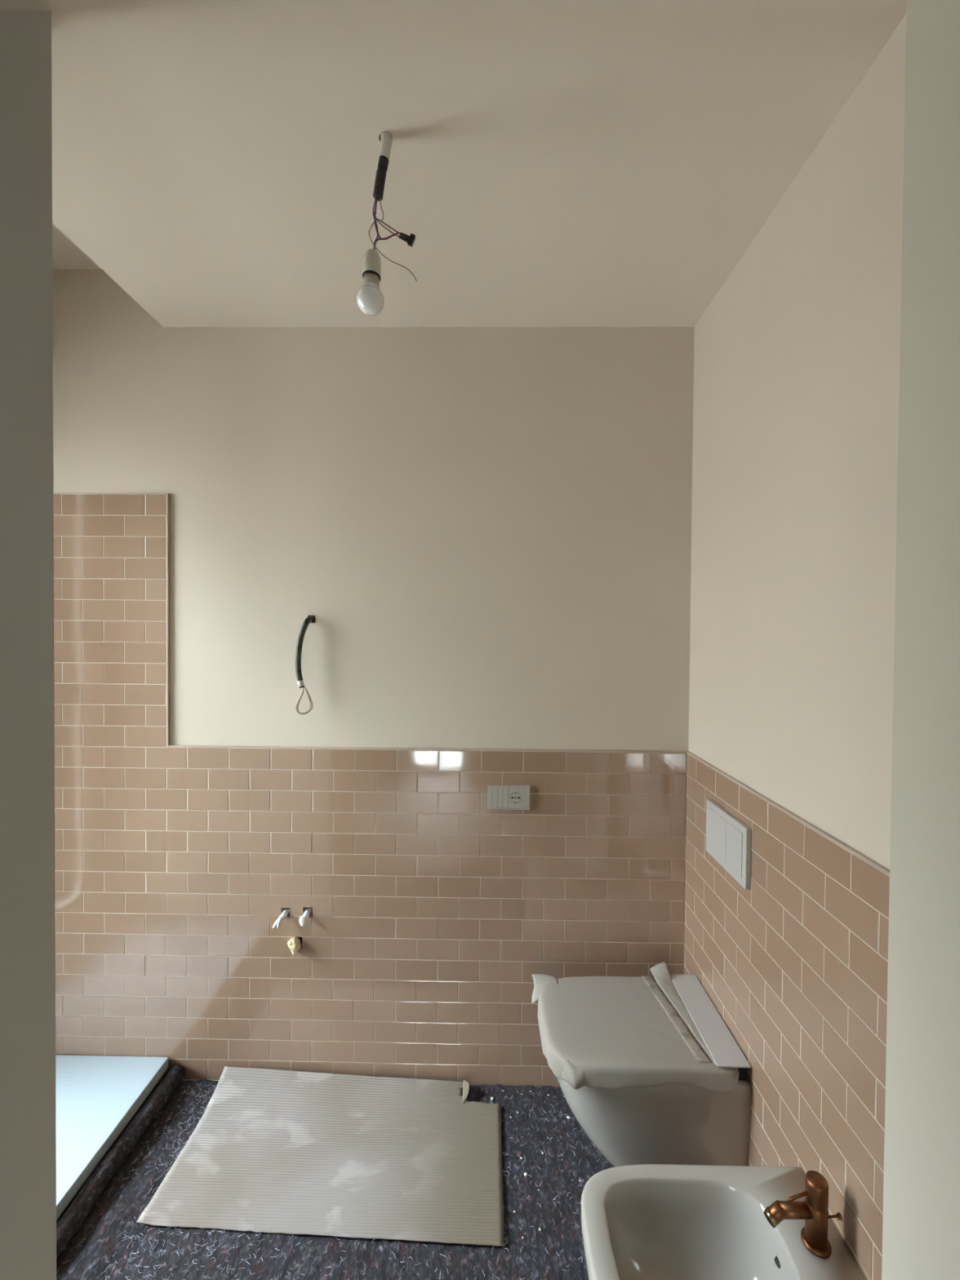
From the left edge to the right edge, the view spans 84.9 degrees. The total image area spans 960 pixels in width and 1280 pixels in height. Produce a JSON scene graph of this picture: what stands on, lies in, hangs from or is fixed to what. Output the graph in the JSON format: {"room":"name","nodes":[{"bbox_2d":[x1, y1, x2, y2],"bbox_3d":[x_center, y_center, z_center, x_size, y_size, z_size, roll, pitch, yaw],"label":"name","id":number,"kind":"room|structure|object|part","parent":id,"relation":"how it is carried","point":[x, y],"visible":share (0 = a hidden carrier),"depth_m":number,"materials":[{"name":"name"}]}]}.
{"room":"building under construction","nodes":[
{"label":"building under construction","id":0,"kind":"room"},
{"bbox_2d":[0,10,56,1279],"bbox_3d":[-1.433,0.139,0.938,1.443,2.955,0.100,0,1,1],"label":"wall","id":1,"kind":"structure","parent":0,"point":[28,1118],"depth_m":0.88,"materials":[{"name":"beige paint"}]},
{"bbox_2d":[52,222,101,269],"bbox_3d":[-1.644,-1.420,1.384,1.002,0.185,1.030,0,1,1],"label":"ceiling","id":2,"kind":"structure","parent":0,"point":[66,255],"depth_m":1.82,"materials":[{"name":"beige paint"}]},
{"bbox_2d":[52,269,694,1087],"bbox_3d":[-0.604,0.083,1.965,3.090,3.150,0.161,0,1,1],"label":"wall","id":3,"kind":"structure","parent":0,"point":[485,533],"depth_m":1.89,"materials":[{"name":"paint"}]},
{"bbox_3d":[-1.567,-0.529,1.896,0.894,0.004,0.010,0,1,1],"label":"edge trim","id":4,"kind":"part","parent":3,"relation":"part of","materials":[{"name":"beige tile"}]},
{"bbox_3d":[-1.127,-0.068,1.896,0.008,0.911,0.011,0,1,1],"label":"edge trim","id":5,"kind":"part","parent":3,"relation":"part of","materials":[{"name":"beige tile"}]},
{"bbox_2d":[272,907,289,928],"bbox_3d":[-0.709,1.003,1.914,0.034,0.045,0.116,1,1,14],"label":"pipe","id":6,"kind":"object","parent":3,"relation":"attached to","point":[286,912],"visible":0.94,"depth_m":1.87,"materials":[{"name":"white plastic"}]},
{"bbox_2d":[287,937,302,955],"bbox_3d":[-0.669,1.101,1.921,0.045,0.058,0.108,0,1,1],"label":"plug","id":7,"kind":"object","parent":3,"relation":"attached to","point":[294,944],"visible":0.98,"depth_m":1.88,"materials":[{"name":"yellow plastic"}]},
{"bbox_2d":[295,616,315,715],"bbox_3d":[-0.620,0.090,1.899,0.062,0.350,0.114,0,1,1],"label":"conduit","id":8,"kind":"object","parent":3,"relation":"attached to","point":[308,620],"visible":0.98,"depth_m":1.85,"materials":[{"name":"black plastic"}]},
{"bbox_2d":[298,906,312,926],"bbox_3d":[-0.630,0.999,1.916,0.031,0.044,0.108,0,1,1],"label":"pipe","id":9,"kind":"object","parent":3,"relation":"attached to","point":[303,919],"visible":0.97,"depth_m":1.87,"materials":[{"name":"white plastic"}]},
{"bbox_3d":[-0.194,0.393,1.890,1.881,0.006,0.010,0,1,1],"label":"edge trim","id":10,"kind":"part","parent":3,"relation":"part of","materials":[{"name":"beige tile"}]},
{"bbox_2d":[487,784,529,809],"bbox_3d":[0.102,0.563,1.877,0.150,0.087,0.009,0,1,1],"label":"wall socket","id":11,"kind":"object","parent":3,"relation":"attached to","point":[517,796],"visible":1,"depth_m":1.87,"materials":[{"name":"beige plastic"}]},
{"bbox_2d":[0,0,908,11],"bbox_3d":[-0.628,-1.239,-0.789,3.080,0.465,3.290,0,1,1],"label":"door frame","id":12,"kind":"structure","parent":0,"point":[5,5],"depth_m":0.85,"materials":[{"name":"beige paint"}]},
{"bbox_2d":[51,3,906,327],"bbox_3d":[-0.100,-1.304,1.363,2.088,0.391,1.030,0,1,1],"label":"ceiling","id":13,"kind":"structure","parent":0,"point":[577,166],"depth_m":1.18,"materials":[{"name":"beige paint"}]},
{"bbox_2d":[356,131,417,315],"bbox_3d":[-0.204,-0.914,1.156,0.133,0.386,0.060,0,1,1],"label":"pendant bulb","id":14,"kind":"object","parent":13,"relation":"hanging from","point":[370,299],"visible":1,"depth_m":1.15,"materials":[{"name":"white glass"}]},
{"bbox_3d":[-0.242,-0.751,1.159,0.060,0.058,0.060,0,1,1],"label":"bulb globe","id":15,"kind":"part","parent":14,"relation":"part of","materials":[{"name":"white glass"}]},
{"bbox_2d":[684,13,906,1279],"bbox_3d":[0.832,0.103,1.345,0.201,3.150,1.060,0,1,1],"label":"wall","id":16,"kind":"structure","parent":0,"point":[797,352],"depth_m":1.18,"materials":[{"name":"paint"}]},
{"bbox_2d":[531,962,751,1167],"bbox_3d":[0.444,1.326,1.593,0.560,0.451,0.407,0,1,1],"label":"toilet","id":17,"kind":"object","parent":16,"relation":"attached to","point":[648,1068],"visible":0.99,"depth_m":1.43,"materials":[{"name":"grey ceramic"}]},
{"bbox_3d":[0.463,1.367,1.592,0.523,0.370,0.374,0,1,1],"label":"bowl","id":18,"kind":"part","parent":17,"relation":"part of","materials":[{"name":"grey ceramic"}]},
{"bbox_2d":[580,1164,866,1279],"bbox_3d":[0.461,1.367,1.034,0.510,0.370,0.308,0,1,1],"label":"bidet","id":19,"kind":"object","parent":16,"relation":"attached to","point":[640,1221],"visible":0.96,"depth_m":1.11,"materials":[{"name":"grey ceramic"}]},
{"bbox_2d":[763,1170,842,1258],"bbox_3d":[0.630,1.119,1.028,0.143,0.128,0.051,0,1,1],"label":"tap","id":20,"kind":"object","parent":19,"relation":"on","point":[814,1210],"visible":1,"depth_m":1.02,"materials":[{"name":"brown metal"}]},
{"bbox_3d":[0.618,1.117,1.028,0.062,0.026,0.025,0,1,1],"label":"spout","id":21,"kind":"part","parent":20,"relation":"part of","materials":[{"name":"brown metal"}]},
{"bbox_3d":[0.624,1.090,1.028,0.044,0.024,0.006,0,1,1],"label":"lever","id":22,"kind":"part","parent":20,"relation":"part of","materials":[{"name":"brown metal"}]},
{"bbox_3d":[0.688,1.119,1.020,0.028,0.017,0.011,1,1,22],"label":"pop rod","id":23,"kind":"part","parent":20,"relation":"part of","materials":[{"name":"brown metal"}]},
{"bbox_2d":[706,798,751,889],"bbox_3d":[0.722,0.588,1.538,0.016,0.165,0.258,0,1,1],"label":"flush plate","id":24,"kind":"object","parent":16,"relation":"attached to","point":[728,839],"visible":1,"depth_m":1.50,"materials":[{"name":"grey plastic"}]},
{"bbox_3d":[0.735,0.408,1.367,0.010,0.006,1.008,0,1,1],"label":"edge trim","id":25,"kind":"part","parent":16,"relation":"part of","materials":[{"name":"beige tile"}]},
{"bbox_2d":[881,0,959,1279],"bbox_3d":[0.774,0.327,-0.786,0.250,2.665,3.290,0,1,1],"label":"door frame","id":26,"kind":"structure","parent":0,"point":[921,1221],"depth_m":0.79,"materials":[{"name":"beige paint"}]},
{"bbox_3d":[-0.644,1.700,-0.230,3.080,0.120,4.320,0,1,1],"label":"floor","id":27,"kind":"structure","parent":0,"visible":0},
{"bbox_2d":[55,1054,168,1222],"bbox_3d":[-1.586,1.563,1.469,0.890,0.090,0.900,0,1,1],"label":"shower tray","id":28,"kind":"object","parent":27,"relation":"on","point":[98,1097],"visible":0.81,"depth_m":1.72,"materials":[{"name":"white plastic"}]},
{"bbox_2d":[56,1065,613,1279],"bbox_3d":[-0.220,1.587,1.049,1.849,0.068,1.701,0,1,1],"label":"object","id":29,"kind":"structure","parent":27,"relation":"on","point":[99,1236],"depth_m":1.42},
{"bbox_2d":[136,1066,504,1246],"bbox_3d":[-0.428,1.575,1.654,1.022,0.057,0.516,0,1,1],"label":"cardboard sheet","id":30,"kind":"object","parent":29,"relation":"on","point":[272,1151],"visible":1,"depth_m":1.61,"materials":[{"name":"white cardboard"}]}
]}

